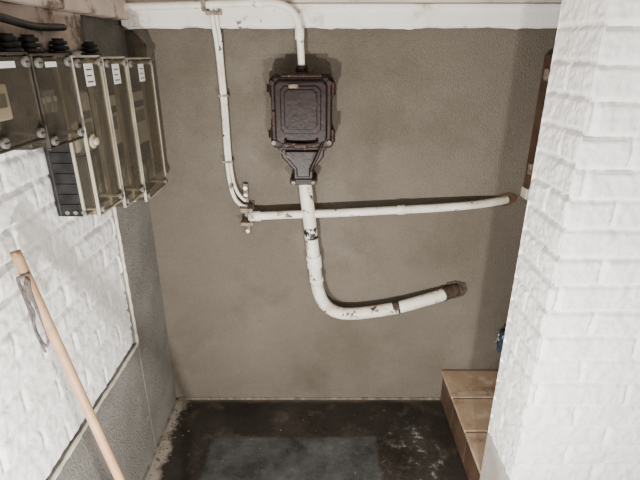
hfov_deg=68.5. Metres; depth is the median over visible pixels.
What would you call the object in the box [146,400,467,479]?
floor
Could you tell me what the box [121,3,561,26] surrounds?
beam
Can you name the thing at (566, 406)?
wall
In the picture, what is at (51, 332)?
handle
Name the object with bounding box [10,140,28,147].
tray
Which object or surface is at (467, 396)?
tiled ledge
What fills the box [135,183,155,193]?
tray
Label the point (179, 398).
baseboard
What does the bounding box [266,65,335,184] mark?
box
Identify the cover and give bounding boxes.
[0,55,22,136]
[32,56,64,135]
[61,57,106,197]
[91,59,129,191]
[123,59,154,182]
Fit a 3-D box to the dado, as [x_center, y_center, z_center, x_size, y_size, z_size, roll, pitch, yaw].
[-0.783,1.164,0.658,0.155,0.549,2.753,0,22,0]
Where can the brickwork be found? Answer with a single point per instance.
(74, 263)
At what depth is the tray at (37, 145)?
1.06 m
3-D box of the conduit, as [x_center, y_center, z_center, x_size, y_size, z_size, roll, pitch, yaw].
[-0.343,-0.491,1.767,0.098,0.788,0.090,0,22,0]
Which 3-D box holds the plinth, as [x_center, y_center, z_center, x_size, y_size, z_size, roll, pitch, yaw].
[0.593,0.877,1.599,0.034,0.380,0.205,0,22,0]
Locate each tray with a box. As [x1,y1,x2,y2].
[0,137,22,141]
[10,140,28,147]
[16,136,64,149]
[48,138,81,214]
[62,198,107,216]
[106,192,130,207]
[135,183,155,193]
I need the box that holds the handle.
[9,249,124,479]
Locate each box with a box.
[0,13,66,153]
[0,33,84,149]
[43,38,123,216]
[81,42,145,207]
[113,57,167,201]
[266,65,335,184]
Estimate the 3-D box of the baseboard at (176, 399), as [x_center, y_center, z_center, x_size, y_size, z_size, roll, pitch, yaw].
[-0.709,1.153,1.417,0.023,0.023,1.950,0,22,0]
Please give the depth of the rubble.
2.10 m
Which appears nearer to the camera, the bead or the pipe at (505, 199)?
the bead
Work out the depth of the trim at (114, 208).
1.72 m
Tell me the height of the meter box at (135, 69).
0.465 m
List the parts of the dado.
mortar lip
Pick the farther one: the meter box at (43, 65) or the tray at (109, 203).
the tray at (109, 203)
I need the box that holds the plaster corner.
[80,15,175,446]
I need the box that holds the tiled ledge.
[441,370,498,479]
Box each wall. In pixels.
[124,27,556,397]
[488,0,639,479]
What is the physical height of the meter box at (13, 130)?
0.259 m
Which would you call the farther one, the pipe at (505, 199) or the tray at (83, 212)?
the pipe at (505, 199)
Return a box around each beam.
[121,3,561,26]
[127,0,561,2]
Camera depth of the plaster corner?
1.90 m
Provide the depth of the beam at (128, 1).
1.61 m
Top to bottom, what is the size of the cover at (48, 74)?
0.188 m
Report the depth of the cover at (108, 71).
1.48 m
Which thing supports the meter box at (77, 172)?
attached to the brickwork
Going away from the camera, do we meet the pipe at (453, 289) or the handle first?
the handle
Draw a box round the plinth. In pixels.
[480,433,509,479]
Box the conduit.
[205,8,247,206]
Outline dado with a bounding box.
[46,343,154,479]
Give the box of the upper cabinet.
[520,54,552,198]
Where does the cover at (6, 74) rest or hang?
on the meter box at (13, 130)
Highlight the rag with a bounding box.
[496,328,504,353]
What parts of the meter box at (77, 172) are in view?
plate, screw post, dial plate, plug knob, plug knob, screw post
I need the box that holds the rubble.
[148,402,191,479]
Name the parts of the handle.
cord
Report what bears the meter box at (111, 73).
attached to the brickwork
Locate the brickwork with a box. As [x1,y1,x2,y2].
[0,51,132,479]
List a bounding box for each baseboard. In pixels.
[143,398,177,479]
[178,397,440,399]
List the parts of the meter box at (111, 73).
dial plate, screw post, screw post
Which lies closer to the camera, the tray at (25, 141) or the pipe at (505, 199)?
the tray at (25, 141)
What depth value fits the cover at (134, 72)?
1.70 m
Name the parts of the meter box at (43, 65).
plate, screw post, screw post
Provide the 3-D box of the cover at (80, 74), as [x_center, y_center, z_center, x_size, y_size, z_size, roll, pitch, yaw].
[-0.673,-0.312,1.353,0.062,0.398,0.006,0,22,0]
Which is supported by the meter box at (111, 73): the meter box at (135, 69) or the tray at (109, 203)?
the tray at (109, 203)
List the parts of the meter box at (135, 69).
plate, dial plate, screw post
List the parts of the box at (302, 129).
name plate, door panel, lever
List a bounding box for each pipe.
[124,0,304,65]
[239,183,517,233]
[299,185,467,319]
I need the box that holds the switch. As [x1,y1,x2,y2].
[19,80,53,128]
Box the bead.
[218,4,561,8]
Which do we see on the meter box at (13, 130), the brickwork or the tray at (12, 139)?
the tray at (12, 139)
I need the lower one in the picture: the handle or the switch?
the handle
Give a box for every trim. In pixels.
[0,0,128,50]
[112,206,138,342]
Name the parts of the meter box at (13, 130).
screw post, screw post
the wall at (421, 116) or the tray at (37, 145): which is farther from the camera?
the wall at (421, 116)

